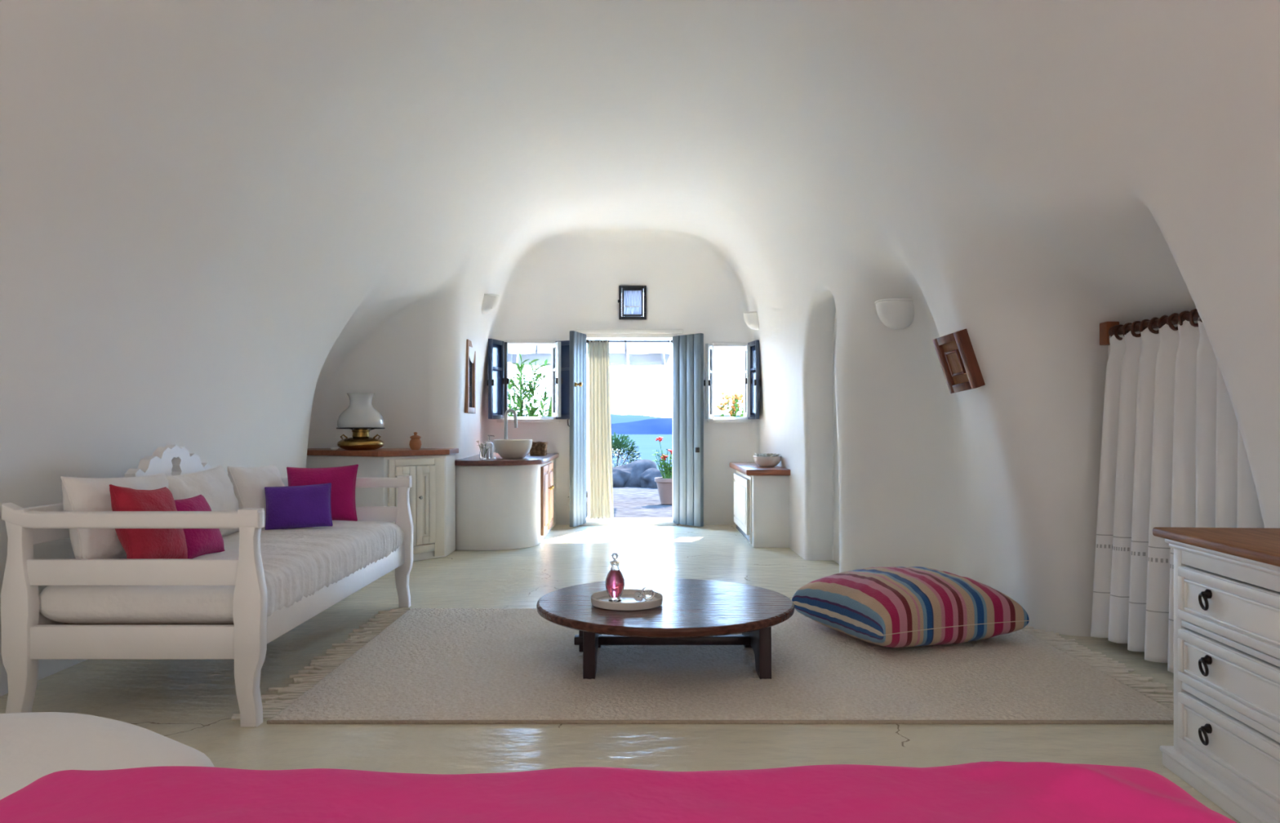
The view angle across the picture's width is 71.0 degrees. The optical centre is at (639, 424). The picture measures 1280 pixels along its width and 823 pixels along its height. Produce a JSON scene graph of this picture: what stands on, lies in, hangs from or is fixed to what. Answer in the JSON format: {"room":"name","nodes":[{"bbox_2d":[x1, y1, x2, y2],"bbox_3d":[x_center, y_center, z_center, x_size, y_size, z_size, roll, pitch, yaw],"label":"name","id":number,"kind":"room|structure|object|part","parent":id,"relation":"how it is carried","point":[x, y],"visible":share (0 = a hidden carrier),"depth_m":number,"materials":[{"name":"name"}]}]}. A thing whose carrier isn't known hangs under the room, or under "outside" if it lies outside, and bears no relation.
{"room":"traditional dwelling","nodes":[
{"label":"traditional dwelling","id":0,"kind":"room"},
{"bbox_2d":[0,118,492,696],"bbox_3d":[-2.135,0.038,3.324,1.410,2.053,11.583,0,0,0],"label":"wall","id":1,"kind":"structure","parent":0,"point":[135,322],"depth_m":4.20,"materials":[{"name":"white paint"}]},
{"bbox_2d":[464,339,475,413],"bbox_3d":[-1.495,-0.420,7.901,0.035,0.630,0.420,0,0,-2],"label":"wall mirror","id":2,"kind":"object","parent":1,"relation":"attached to","point":[470,371],"visible":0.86,"depth_m":7.86,"materials":[{"name":"beige wood"}]},
{"bbox_3d":[-1.497,-0.420,7.900,0.014,0.540,0.330,0,0,-2],"label":"glass","id":3,"kind":"part","parent":2,"relation":"part of","materials":[{"name":"white mirror"}]},
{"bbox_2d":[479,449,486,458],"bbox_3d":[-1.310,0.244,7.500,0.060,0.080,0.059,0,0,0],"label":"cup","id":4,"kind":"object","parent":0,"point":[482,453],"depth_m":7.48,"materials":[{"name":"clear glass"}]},
{"bbox_2d":[0,524,1240,822],"bbox_3d":[0.050,1.080,3.300,6.300,0.120,12.400,0,0,0],"label":"floor","id":5,"kind":"structure","parent":0,"point":[193,703],"depth_m":3.04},
{"bbox_2d":[0,711,214,799],"bbox_3d":[-1.369,0.816,1.418,1.181,0.408,1.137,0,0,0],"label":"ottoman","id":6,"kind":"object","parent":5,"relation":"on","point":[33,745],"visible":0.46,"depth_m":1.72,"materials":[{"name":"white fabric"}]},
{"bbox_2d":[0,444,413,726],"bbox_3d":[-1.725,0.555,4.055,0.890,0.930,2.054,0,0,0],"label":"daybed","id":7,"kind":"object","parent":5,"relation":"on","point":[28,636],"visible":0.77,"depth_m":3.05,"materials":[{"name":"white paint"}]},
{"bbox_3d":[-2.112,0.652,3.060,0.096,0.735,0.060,0,0,0],"label":"leg","id":8,"kind":"part","parent":7,"relation":"part of","materials":[{"name":"white paint"}]},
{"bbox_3d":[-2.105,0.709,4.055,0.030,0.133,1.950,0,0,0],"label":"rail","id":9,"kind":"part","parent":7,"relation":"part of","materials":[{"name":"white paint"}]},
{"bbox_3d":[-1.720,0.739,3.063,0.740,0.112,0.034,0,0,0],"label":"rail","id":10,"kind":"part","parent":7,"relation":"part of","materials":[{"name":"white paint"}]},
{"bbox_3d":[-1.723,0.307,3.060,0.870,0.085,0.064,0,0,0],"label":"arm rail","id":11,"kind":"part","parent":7,"relation":"part of","materials":[{"name":"white paint"}]},
{"bbox_3d":[-1.720,0.728,4.055,0.740,0.015,1.950,0,0,0],"label":"board","id":12,"kind":"part","parent":7,"relation":"part of","materials":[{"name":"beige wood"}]},
{"bbox_2d":[39,520,404,624],"bbox_3d":[-1.698,0.614,4.050,0.783,0.208,1.900,0,0,0],"label":"mattress","id":13,"kind":"object","parent":7,"relation":"on","point":[299,562],"visible":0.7,"depth_m":3.29,"materials":[{"name":"white fabric"}]},
{"bbox_2d":[60,472,168,558],"bbox_3d":[-1.986,0.357,3.470,0.201,0.352,0.627,0,0,3],"label":"cushion","id":14,"kind":"object","parent":13,"relation":"on","point":[79,494],"visible":0.43,"depth_m":3.23,"materials":[{"name":"white fabric"}]},
{"bbox_2d":[109,484,187,558],"bbox_3d":[-1.801,0.372,3.300,0.185,0.327,0.347,0,0,4],"label":"cushion","id":15,"kind":"object","parent":13,"relation":"on","point":[137,543],"visible":0.66,"depth_m":3.21,"materials":[{"name":"fabric"}]},
{"bbox_2d":[173,494,225,558],"bbox_3d":[-1.772,0.403,3.560,0.153,0.236,0.267,0,0,6],"label":"cushion","id":16,"kind":"object","parent":13,"relation":"on","point":[199,541],"visible":0.58,"depth_m":3.52,"materials":[{"name":"fabric"}]},
{"bbox_2d":[165,464,239,536],"bbox_3d":[-1.977,0.367,4.060,0.203,0.349,0.627,0,0,-2],"label":"cushion","id":17,"kind":"object","parent":13,"relation":"on","point":[214,483],"visible":0.41,"depth_m":4.01,"materials":[{"name":"white fabric"}]},
{"bbox_2d":[226,464,284,526],"bbox_3d":[-1.962,0.372,4.660,0.206,0.345,0.627,0,0,-4],"label":"cushion","id":18,"kind":"object","parent":13,"relation":"on","point":[249,484],"visible":0.42,"depth_m":4.45,"materials":[{"name":"white fabric"}]},
{"bbox_2d":[264,482,333,529],"bbox_3d":[-1.710,0.408,4.500,0.328,0.229,0.137,0,0,-14],"label":"cushion","id":19,"kind":"object","parent":13,"relation":"on","point":[304,505],"visible":0.99,"depth_m":4.46,"materials":[{"name":"fabric"}]},
{"bbox_2d":[286,464,358,520],"bbox_3d":[-1.720,0.372,4.854,0.387,0.314,0.169,0,0,-8],"label":"cushion","id":20,"kind":"object","parent":13,"relation":"on","point":[342,478],"visible":0.65,"depth_m":4.83,"materials":[{"name":"fabric"}]},
{"bbox_3d":[-1.328,0.652,3.060,0.096,0.735,0.060,0,0,0],"label":"leg","id":21,"kind":"part","parent":7,"relation":"part of","materials":[{"name":"white paint"}]},
{"bbox_3d":[-1.334,0.709,4.055,0.032,0.133,1.950,0,0,0],"label":"rail","id":22,"kind":"part","parent":7,"relation":"part of","materials":[{"name":"white paint"}]},
{"bbox_3d":[-1.723,0.307,5.050,0.870,0.085,0.064,0,0,0],"label":"arm rail","id":23,"kind":"part","parent":7,"relation":"part of","materials":[{"name":"white paint"}]},
{"bbox_3d":[-1.328,0.652,5.050,0.096,0.735,0.060,0,0,0],"label":"leg","id":24,"kind":"part","parent":7,"relation":"part of","materials":[{"name":"white paint"}]},
{"bbox_2d":[306,453,455,561],"bbox_3d":[-2.080,0.625,6.910,1.160,0.790,0.780,0,0,0],"label":"base cabinet","id":25,"kind":"object","parent":5,"relation":"on","point":[432,495],"visible":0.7,"depth_m":6.76,"materials":[{"name":"paint"}]},
{"bbox_2d":[306,448,458,456],"bbox_3d":[-2.075,0.208,6.885,1.210,0.040,0.850,0,0,0],"label":"countertop","id":26,"kind":"structure","parent":25,"relation":"on","point":[310,451],"depth_m":6.71,"materials":[{"name":"red wood"}]},
{"bbox_2d":[330,446,338,449],"bbox_3d":[-2.300,0.175,6.760,0.058,0.026,0.038,0,0,0],"label":"seashell","id":27,"kind":"object","parent":26,"relation":"on","point":[332,447],"visible":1,"depth_m":6.75,"materials":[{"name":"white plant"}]},
{"bbox_2d":[336,392,385,449],"bbox_3d":[-2.120,-0.026,6.820,0.356,0.428,0.356,0,0,0],"label":"oil lamp","id":28,"kind":"object","parent":26,"relation":"on","point":[360,415],"visible":1,"depth_m":6.72,"materials":[{"name":"white glass"}]},
{"bbox_3d":[-2.120,-0.112,6.820,0.344,0.256,0.344,0,0,0],"label":"lamp shade","id":29,"kind":"part","parent":28,"relation":"part of","materials":[{"name":"white glass"}]},
{"bbox_3d":[-2.120,0.058,6.820,0.132,0.071,0.132,0,0,0],"label":"burner","id":30,"kind":"part","parent":28,"relation":"part of","materials":[{"name":"gold metal"}]},
{"bbox_2d":[408,431,422,449],"bbox_3d":[-1.700,0.120,6.800,0.092,0.136,0.091,0,0,0],"label":"jar","id":31,"kind":"object","parent":26,"relation":"on","point":[415,443],"visible":0.91,"depth_m":6.77,"materials":[{"name":"ceramic"}]},
{"bbox_3d":[-1.700,0.074,6.800,0.084,0.044,0.083,0,0,0],"label":"lid","id":32,"kind":"part","parent":31,"relation":"part of","materials":[{"name":"ceramic"}]},
{"bbox_3d":[-1.733,0.600,6.633,0.030,0.590,0.173,0,0,41],"label":"door","id":33,"kind":"part","parent":25,"relation":"part of","materials":[{"name":"beige paint"}]},
{"bbox_3d":[-1.672,0.625,6.723,0.022,0.750,0.493,0,0,41],"label":"frame","id":34,"kind":"part","parent":25,"relation":"part of","materials":[{"name":"beige paint"}]},
{"bbox_3d":[-1.618,0.600,6.767,0.030,0.590,0.173,0,0,41],"label":"door","id":35,"kind":"part","parent":25,"relation":"part of","materials":[{"name":"beige paint"}]},
{"bbox_2d":[455,458,555,551],"bbox_3d":[-1.196,0.675,8.235,0.808,0.690,1.910,0,0,0],"label":"base cabinet","id":36,"kind":"object","parent":5,"relation":"on","point":[500,507],"visible":0.99,"depth_m":7.32,"materials":[{"name":"paint"}]},
{"bbox_2d":[454,453,559,466],"bbox_3d":[-1.200,0.306,8.205,0.800,0.043,1.970,0,0,0],"label":"countertop","id":37,"kind":"structure","parent":36,"relation":"on","point":[474,460],"depth_m":7.35,"materials":[{"name":"brown wood"}]},
{"bbox_2d":[475,440,491,458],"bbox_3d":[-1.302,0.205,7.503,0.137,0.158,0.097,0,0,0],"label":"flower vase","id":38,"kind":"object","parent":37,"relation":"on","point":[482,453],"visible":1,"depth_m":7.48,"materials":[{"name":"clear glass"}]},
{"bbox_2d":[484,435,494,457],"bbox_3d":[-1.325,0.185,7.930,0.090,0.198,0.080,0,0,0],"label":"soap bottle","id":39,"kind":"object","parent":37,"relation":"on","point":[489,443],"visible":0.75,"depth_m":7.90,"materials":[{"name":"clear glass"}]},
{"bbox_2d":[488,446,496,457],"bbox_3d":[-1.270,0.234,7.720,0.068,0.100,0.067,0,0,0],"label":"tumbler","id":40,"kind":"object","parent":37,"relation":"on","point":[491,451],"visible":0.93,"depth_m":7.69,"materials":[{"name":"clear glass"}]},
{"bbox_2d":[504,408,517,439],"bbox_3d":[-1.170,0.069,7.919,0.187,0.429,0.074,0,0,0],"label":"tap","id":41,"kind":"object","parent":37,"relation":"on","point":[510,410],"visible":0.62,"depth_m":7.92,"materials":[{"name":"silver metal"}]},
{"bbox_2d":[493,439,532,458],"bbox_3d":[-1.090,0.204,7.720,0.332,0.160,0.332,0,0,0],"label":"vessel basin","id":42,"kind":"object","parent":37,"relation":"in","point":[505,448],"visible":1,"depth_m":7.60,"materials":[{"name":"beige ceramic"}]},
{"bbox_2d":[529,441,547,455],"bbox_3d":[-0.955,0.222,8.450,0.158,0.134,0.158,0,0,0],"label":"wicker basket","id":43,"kind":"object","parent":37,"relation":"on","point":[538,448],"visible":0.89,"depth_m":8.38,"materials":[{"name":"wicker"}]},
{"bbox_3d":[-0.845,0.660,7.980,0.030,0.600,0.400,0,0,0],"label":"door","id":44,"kind":"part","parent":36,"relation":"part of","materials":[{"name":"beige wood"}]},
{"bbox_3d":[-0.845,0.660,8.450,0.030,0.600,0.420,0,0,0],"label":"door","id":45,"kind":"part","parent":36,"relation":"part of","materials":[{"name":"beige wood"}]},
{"bbox_2d":[231,607,1173,724],"bbox_3d":[0.313,1.012,4.010,3.477,0.019,1.928,0,0,0],"label":"rug","id":46,"kind":"object","parent":5,"relation":"on","point":[423,665],"visible":0.7,"depth_m":3.53,"materials":[{"name":"fabric"}]},
{"bbox_2d":[536,577,795,679],"bbox_3d":[0.108,0.880,3.870,1.102,0.256,1.102,0,0,0],"label":"coffee table","id":47,"kind":"object","parent":46,"relation":"on","point":[691,611],"visible":0.98,"depth_m":3.65,"materials":[{"name":"brown wood"}]},
{"bbox_3d":[-0.202,0.900,3.870,0.048,0.216,0.620,0,0,0],"label":"leg","id":48,"kind":"part","parent":47,"relation":"part of","materials":[{"name":"brown wood"}]},
{"bbox_2d":[591,588,662,610],"bbox_3d":[-0.055,0.734,3.780,0.304,0.034,0.304,0,0,0],"label":"round tray","id":49,"kind":"object","parent":47,"relation":"on","point":[600,599],"visible":0.79,"depth_m":3.70,"materials":[{"name":"white ceramic"}]},
{"bbox_2d":[604,552,624,601],"bbox_3d":[-0.105,0.637,3.775,0.082,0.202,0.082,0,0,0],"label":"decanter","id":50,"kind":"object","parent":49,"relation":"on","point":[615,580],"visible":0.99,"depth_m":3.75,"materials":[{"name":"pink glass"}]},
{"bbox_2d":[633,584,655,601],"bbox_3d":[0.019,0.712,3.798,0.091,0.059,0.103,0,0,0],"label":"goblet","id":51,"kind":"object","parent":49,"relation":"on","point":[637,596],"visible":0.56,"depth_m":3.77,"materials":[{"name":"clear glass"}]},
{"bbox_2d":[641,588,654,601],"bbox_3d":[0.035,0.710,3.735,0.054,0.058,0.054,0,0,0],"label":"stopper","id":52,"kind":"object","parent":49,"relation":"on","point":[648,594],"visible":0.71,"depth_m":3.72,"materials":[{"name":"glass"}]},
{"bbox_3d":[0.498,0.900,3.870,0.048,0.216,0.620,0,0,0],"label":"leg","id":53,"kind":"part","parent":47,"relation":"part of","materials":[{"name":"brown wood"}]},
{"bbox_2d":[791,566,1029,647],"bbox_3d":[1.275,0.848,4.330,0.802,0.308,0.763,0,0,-21],"label":"floor cushion","id":54,"kind":"object","parent":46,"relation":"on","point":[890,606],"visible":0.98,"depth_m":4.07,"materials":[{"name":"multicoloured fabric"}]},
{"bbox_2d":[733,470,789,547],"bbox_3d":[1.109,0.719,8.120,0.422,0.602,1.320,0,0,0],"label":"base cabinet","id":55,"kind":"object","parent":5,"relation":"on","point":[761,502],"visible":0.93,"depth_m":7.46,"materials":[{"name":"paint"}]},
{"bbox_3d":[0.912,0.695,8.120,0.028,0.470,1.060,0,0,0],"label":"door","id":56,"kind":"part","parent":55,"relation":"part of","materials":[{"name":"beige paint"}]},
{"bbox_3d":[0.934,0.718,8.120,0.012,0.565,1.160,0,0,0],"label":"frame","id":57,"kind":"part","parent":55,"relation":"part of","materials":[{"name":"beige paint"}]},
{"bbox_2d":[729,462,790,475],"bbox_3d":[1.105,0.391,8.120,0.450,0.051,1.440,0,0,0],"label":"countertop","id":58,"kind":"structure","parent":55,"relation":"on","point":[746,468],"depth_m":7.46,"materials":[{"name":"red wood"}]},
{"bbox_2d":[753,453,781,466],"bbox_3d":[1.115,0.304,7.860,0.248,0.119,0.248,0,0,0],"label":"bowl","id":59,"kind":"object","parent":58,"relation":"on","point":[766,460],"visible":1,"depth_m":7.78,"materials":[{"name":"white ceramic"}]},
{"bbox_2d":[1152,527,1279,822],"bbox_3d":[1.757,0.664,2.152,0.497,0.712,1.102,0,0,4],"label":"dresser","id":60,"kind":"object","parent":5,"relation":"on","point":[1226,746],"visible":1,"depth_m":2.39,"materials":[{"name":"white paint"}]},
{"bbox_3d":[1.555,0.851,2.472,0.024,0.059,0.041,0,0,4],"label":"ring pull","id":61,"kind":"part","parent":60,"relation":"part of","materials":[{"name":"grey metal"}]},
{"bbox_3d":[1.555,0.661,2.472,0.024,0.059,0.041,0,0,4],"label":"ring pull","id":62,"kind":"part","parent":60,"relation":"part of","materials":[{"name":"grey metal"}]},
{"bbox_3d":[1.555,0.480,2.472,0.024,0.059,0.041,0,0,4],"label":"ring pull","id":63,"kind":"part","parent":60,"relation":"part of","materials":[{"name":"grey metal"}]},
{"bbox_3d":[1.766,0.350,2.151,0.468,0.029,1.056,0,0,4],"label":"cornice","id":64,"kind":"part","parent":60,"relation":"part of","materials":[{"name":"white paint"}]},
{"bbox_3d":[1.554,0.859,2.166,0.033,0.161,0.924,0,0,4],"label":"drawer","id":65,"kind":"part","parent":60,"relation":"part of","materials":[{"name":"white paint"}]},
{"bbox_3d":[1.554,0.669,2.166,0.033,0.152,0.924,0,0,4],"label":"drawer","id":66,"kind":"part","parent":60,"relation":"part of","materials":[{"name":"white paint"}]},
{"bbox_3d":[1.554,0.488,2.166,0.033,0.154,0.924,0,0,4],"label":"drawer","id":67,"kind":"part","parent":60,"relation":"part of","materials":[{"name":"white paint"}]},
{"bbox_3d":[-0.050,0.782,0.295,1.600,0.475,1.990,0,0,0],"label":"bed","id":68,"kind":"object","parent":5,"relation":"on","visible":0},
{"bbox_2d":[0,760,1237,822],"bbox_3d":[-0.051,0.723,0.426,1.796,0.501,1.970,0,0,0],"label":"bedspread","id":69,"kind":"object","parent":68,"relation":"on","point":[983,791],"visible":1,"depth_m":1.21,"materials":[{"name":"pink fabric"}]},
{"bbox_2d":[483,229,760,524],"bbox_3d":[-0.183,-0.458,9.309,2.809,3.046,0.452,0,0,0],"label":"wall","id":70,"kind":"structure","parent":0,"point":[566,282],"depth_m":9.20,"materials":[{"name":"white paint"}]},
{"bbox_2d":[487,338,569,422],"bbox_3d":[-1.069,-0.448,9.203,0.892,0.845,0.674,0,0,0],"label":"window","id":71,"kind":"structure","parent":70,"relation":"in","point":[498,380],"depth_m":9.08,"materials":[{"name":"white"}]},
{"bbox_3d":[-1.442,-0.458,9.020,0.006,0.705,0.222,0,0,16],"label":"pane","id":72,"kind":"part","parent":71,"relation":"part of","materials":[{"name":"clear glass"}]},
{"bbox_3d":[-1.140,-0.044,9.345,0.640,0.039,0.390,0,0,0],"label":"sill","id":73,"kind":"part","parent":71,"relation":"part of","materials":[{"name":"white"}]},
{"bbox_3d":[-1.140,-0.460,9.220,0.580,0.820,0.080,0,0,0],"label":"frame","id":74,"kind":"part","parent":71,"relation":"part of","materials":[{"name":"white"}]},
{"bbox_3d":[-0.843,-0.455,9.050,0.006,0.660,0.165,0,0,-19],"label":"pane","id":75,"kind":"part","parent":71,"relation":"part of","materials":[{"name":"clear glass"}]},
{"bbox_3d":[-0.743,-0.458,9.100,0.175,0.705,0.006,0,0,32],"label":"pane","id":76,"kind":"part","parent":71,"relation":"part of","materials":[{"name":"blue wood"}]},
{"bbox_2d":[586,339,672,342],"bbox_3d":[-0.109,-0.870,9.340,0.912,0.036,0.035,0,0,0],"label":"curtain rod","id":77,"kind":"object","parent":70,"relation":"attached to","point":[587,340],"visible":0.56,"depth_m":9.33,"materials":[{"name":"grey metal"}]},
{"bbox_2d":[586,339,613,519],"bbox_3d":[-0.410,0.044,9.341,0.278,1.861,0.073,0,0,0],"label":"door curtain","id":78,"kind":"object","parent":77,"relation":"hanging from","point":[600,477],"visible":1,"depth_m":9.34,"materials":[{"name":"beige fabric"}]},
{"bbox_3d":[-0.110,-0.870,9.340,0.910,0.016,0.016,0,0,0],"label":"rod","id":79,"kind":"part","parent":77,"relation":"part of","materials":[{"name":"grey metal"}]},
{"bbox_2d":[617,285,646,319],"bbox_3d":[-0.080,-1.252,9.172,0.290,0.345,0.085,0,0,0],"label":"window","id":80,"kind":"structure","parent":70,"relation":"in","point":[632,300],"depth_m":9.17,"materials":[{"name":"grey paint"}]},
{"bbox_3d":[-0.075,-1.252,9.175,0.186,0.251,0.006,0,0,0],"label":"pane","id":81,"kind":"part","parent":80,"relation":"part of","materials":[{"name":"clear glass"}]},
{"bbox_2d":[567,328,703,527],"bbox_3d":[-0.055,0.025,9.175,1.364,2.010,0.770,0,0,0],"label":"door","id":82,"kind":"structure","parent":70,"relation":"in","point":[687,349],"depth_m":8.98,"materials":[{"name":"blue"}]},
{"bbox_3d":[-0.604,-0.400,8.822,0.083,0.048,0.048,0,0,16],"label":"knob","id":83,"kind":"part","parent":82,"relation":"part of","materials":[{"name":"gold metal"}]},
{"bbox_3d":[-0.110,0.040,9.220,0.980,1.960,0.100,0,0,0],"label":"frame","id":84,"kind":"part","parent":82,"relation":"part of","materials":[{"name":"white"}]},
{"bbox_2d":[703,339,760,422],"bbox_3d":[0.916,-0.432,9.199,0.562,0.815,0.682,0,0,0],"label":"window","id":85,"kind":"structure","parent":70,"relation":"in","point":[752,381],"depth_m":9.02,"materials":[{"name":"white wood"}]},
{"bbox_3d":[0.698,-0.435,9.050,0.006,0.660,0.159,0,0,15],"label":"pane","id":86,"kind":"part","parent":85,"relation":"part of","materials":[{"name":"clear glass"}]},
{"bbox_3d":[0.920,-0.445,9.220,0.400,0.790,0.080,0,0,0],"label":"frame","id":87,"kind":"part","parent":85,"relation":"part of","materials":[{"name":"white"}]},
{"bbox_3d":[0.920,-0.044,9.345,0.460,0.039,0.390,0,0,0],"label":"sill","id":88,"kind":"part","parent":85,"relation":"part of","materials":[{"name":"white"}]},
{"bbox_3d":[1.085,-0.440,9.065,0.006,0.630,0.120,0,0,0],"label":"pane","id":89,"kind":"part","parent":85,"relation":"part of","materials":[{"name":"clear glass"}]},
{"bbox_3d":[1.140,-0.450,9.015,0.006,0.690,0.224,0,0,-9],"label":"pane","id":90,"kind":"part","parent":85,"relation":"part of","materials":[{"name":"glass"}]},
{"bbox_2d":[0,0,1279,328],"bbox_3d":[-0.155,-1.572,3.326,3.801,1.209,11.584,0,0,0],"label":"ceiling","id":91,"kind":"structure","parent":0,"point":[413,151],"depth_m":4.56,"materials":[{"name":"white paint"}]},
{"bbox_2d":[481,293,499,314],"bbox_3d":[-1.341,-1.086,8.084,0.155,0.171,0.186,0,0,-1],"label":"wall sconce","id":92,"kind":"object","parent":91,"relation":"attached to","point":[490,301],"visible":0.98,"depth_m":8.03,"materials":[{"name":"ceramic"}]},
{"bbox_2d":[742,311,759,329],"bbox_3d":[1.089,-1.019,8.821,0.155,0.171,0.186,0,0,-1],"label":"wall sconce","id":93,"kind":"object","parent":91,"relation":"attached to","point":[751,318],"visible":0.99,"depth_m":8.77,"materials":[{"name":"ceramic"}]},
{"bbox_2d":[753,47,1279,636],"bbox_3d":[2.015,0.045,3.324,1.730,2.069,11.583,0,0,0],"label":"wall","id":94,"kind":"structure","parent":0,"point":[994,484],"depth_m":4.35,"materials":[{"name":"white paint"}]},
{"bbox_2d":[833,312,839,564],"bbox_3d":[1.478,0.041,6.450,0.045,1.958,0.600,0,0,0],"label":"door","id":95,"kind":"structure","parent":94,"relation":"in","point":[836,472],"depth_m":6.68,"materials":[{"name":"white"}]},
{"bbox_2d":[874,298,914,328],"bbox_3d":[1.575,-0.691,5.598,0.276,0.171,0.196,0,0,39],"label":"wall sconce","id":96,"kind":"object","parent":94,"relation":"attached to","point":[894,313],"visible":1,"depth_m":5.55,"materials":[{"name":"ceramic"}]},
{"bbox_2d":[932,328,985,393],"bbox_3d":[1.642,-0.327,4.632,0.147,0.324,0.257,0,0,-14],"label":"wooden plaque","id":97,"kind":"object","parent":94,"relation":"attached to","point":[956,355],"visible":1,"depth_m":4.59,"materials":[{"name":"red wood"}]},
{"bbox_3d":[1.627,-0.322,4.628,0.012,0.110,0.100,-18,-1,-15],"label":"raised panel","id":98,"kind":"part","parent":97,"relation":"part of","materials":[{"name":"brown wood"}]},
{"bbox_3d":[1.625,-0.321,4.627,0.018,0.130,0.110,-18,-1,-15],"label":"frame","id":99,"kind":"part","parent":97,"relation":"part of","materials":[{"name":"red wood"}]},
{"bbox_3d":[1.646,-0.328,4.633,0.032,0.230,0.160,-18,-1,-15],"label":"panel","id":100,"kind":"part","parent":97,"relation":"part of","materials":[{"name":"brown wood"}]},
{"bbox_2d":[1099,308,1202,345],"bbox_3d":[2.200,-0.429,3.683,0.073,0.105,1.125,0,0,0],"label":"curtain rod","id":101,"kind":"object","parent":94,"relation":"attached to","point":[1107,329],"visible":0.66,"depth_m":3.89,"materials":[{"name":"brown wood"}]},
{"bbox_3d":[2.200,-0.432,3.660,0.038,0.038,1.080,0,0,0],"label":"rod","id":102,"kind":"part","parent":101,"relation":"part of","materials":[{"name":"brown wood"}]},
{"bbox_2d":[1090,317,1264,672],"bbox_3d":[2.194,0.291,3.725,0.196,1.437,1.081,0,0,0],"label":"curtain","id":103,"kind":"object","parent":101,"relation":"hanging from","point":[1174,454],"visible":0.7,"depth_m":3.73,"materials":[{"name":"fabric"}]},
{"label":"outside","id":104,"kind":"structure","parent":0,"visible":0},
{"bbox_2d":[611,434,672,470],"bbox_3d":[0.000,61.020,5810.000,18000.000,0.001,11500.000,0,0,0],"label":"sea","id":105,"kind":"structure","parent":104,"point":[646,443],"depth_m":2599.93,"materials":[{"name":"liquid"}]},
{"bbox_2d":[507,413,739,423],"bbox_3d":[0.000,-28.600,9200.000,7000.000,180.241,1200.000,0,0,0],"label":"island","id":106,"kind":"object","parent":105,"relation":"on","point":[615,418],"visible":0.06,"depth_m":8883.94,"materials":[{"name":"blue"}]},
{"bbox_2d":[611,417,672,434],"bbox_3d":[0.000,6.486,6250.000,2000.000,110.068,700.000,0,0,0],"label":"island","id":107,"kind":"object","parent":105,"relation":"on","point":[659,425],"visible":0.22,"depth_m":5990.66,"materials":[{"name":"blue"}]},
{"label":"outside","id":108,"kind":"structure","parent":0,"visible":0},
{"bbox_2d":[586,486,672,517],"bbox_3d":[0.000,1.076,14.000,18.000,0.078,9.000,0,0,0],"label":"ground","id":109,"kind":"structure","parent":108,"point":[628,502],"depth_m":12.60,"materials":[{"name":"stone"}]},
{"bbox_2d":[507,352,551,416],"bbox_3d":[-1.389,0.109,10.603,0.887,1.943,0.714,0,0,0],"label":"oleander","id":110,"kind":"object","parent":109,"relation":"on","point":[531,393],"visible":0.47,"depth_m":10.57,"materials":[{"name":"green plant"}]},
{"bbox_2d":[547,391,551,416],"bbox_3d":[-0.943,0.249,10.292,0.359,1.666,0.777,0,0,0],"label":"plant","id":111,"kind":"object","parent":109,"relation":"on","point":[550,402],"visible":0.07,"depth_m":10.64,"materials":[{"name":"green plant"}]},
{"bbox_2d":[507,339,671,497],"bbox_3d":[-0.750,-0.365,12.600,2.289,2.710,2.289,0,0,0],"label":"parasol","id":112,"kind":"object","parent":109,"relation":"on","point":[640,353],"visible":0.41,"depth_m":12.57,"materials":[{"name":"fabric"}]},
{"bbox_2d":[612,468,631,487],"bbox_3d":[-0.439,1.014,16.184,0.641,0.474,0.475,0,0,0],"label":"boulder","id":113,"kind":"object","parent":109,"relation":"on","point":[620,477],"visible":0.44,"depth_m":16.03,"materials":[{"name":"stone"}]},
{"bbox_2d":[611,431,641,466],"bbox_3d":[-0.491,0.680,17.305,1.131,1.103,1.176,0,0,0],"label":"evergreen shrub","id":114,"kind":"object","parent":109,"relation":"on","point":[616,444],"visible":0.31,"depth_m":17.12,"materials":[{"name":"green plant"}]},
{"bbox_3d":[-0.489,0.787,17.307,0.549,0.638,0.648,0,0,37],"label":"stem","id":115,"kind":"part","parent":114,"relation":"part of","materials":[{"name":"plant"}]},
{"bbox_2d":[612,459,657,487],"bbox_3d":[-0.082,0.984,16.391,1.071,0.714,0.732,0,0,0],"label":"boulder","id":116,"kind":"object","parent":109,"relation":"on","point":[636,468],"visible":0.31,"depth_m":16.21,"materials":[{"name":"grey stone"}]},
{"bbox_2d":[640,467,672,488],"bbox_3d":[0.311,1.001,15.985,0.634,0.473,0.455,0,0,0],"label":"boulder","id":117,"kind":"object","parent":109,"relation":"on","point":[647,477],"visible":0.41,"depth_m":15.89,"materials":[{"name":"stone"}]},
{"bbox_2d":[651,436,672,504],"bbox_3d":[0.384,0.630,12.610,0.448,0.940,0.426,0,0,0],"label":"potted plant","id":118,"kind":"object","parent":109,"relation":"on","point":[664,484],"visible":0.77,"depth_m":12.50,"materials":[{"name":"ceramic"}]},
{"bbox_3d":[0.400,0.490,12.589,0.365,0.583,0.322,0,0,-26],"label":"stem","id":119,"kind":"part","parent":118,"relation":"part of","materials":[{"name":"green plant"}]},
{"bbox_3d":[0.400,0.920,12.600,0.390,0.360,0.390,0,0,0],"label":"pot","id":120,"kind":"part","parent":118,"relation":"part of","materials":[{"name":"ceramic"}]},
{"bbox_2d":[715,391,743,416],"bbox_3d":[1.111,0.345,10.600,0.458,1.470,0.349,0,0,0],"label":"flowering bush","id":121,"kind":"object","parent":109,"relation":"on","point":[735,406],"visible":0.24,"depth_m":10.54,"materials":[{"name":"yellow plant"}]},
{"bbox_3d":[1.118,0.376,10.568,0.226,1.408,0.274,0,0,-44],"label":"stem","id":122,"kind":"part","parent":121,"relation":"part of","materials":[{"name":"green plant"}]}
]}

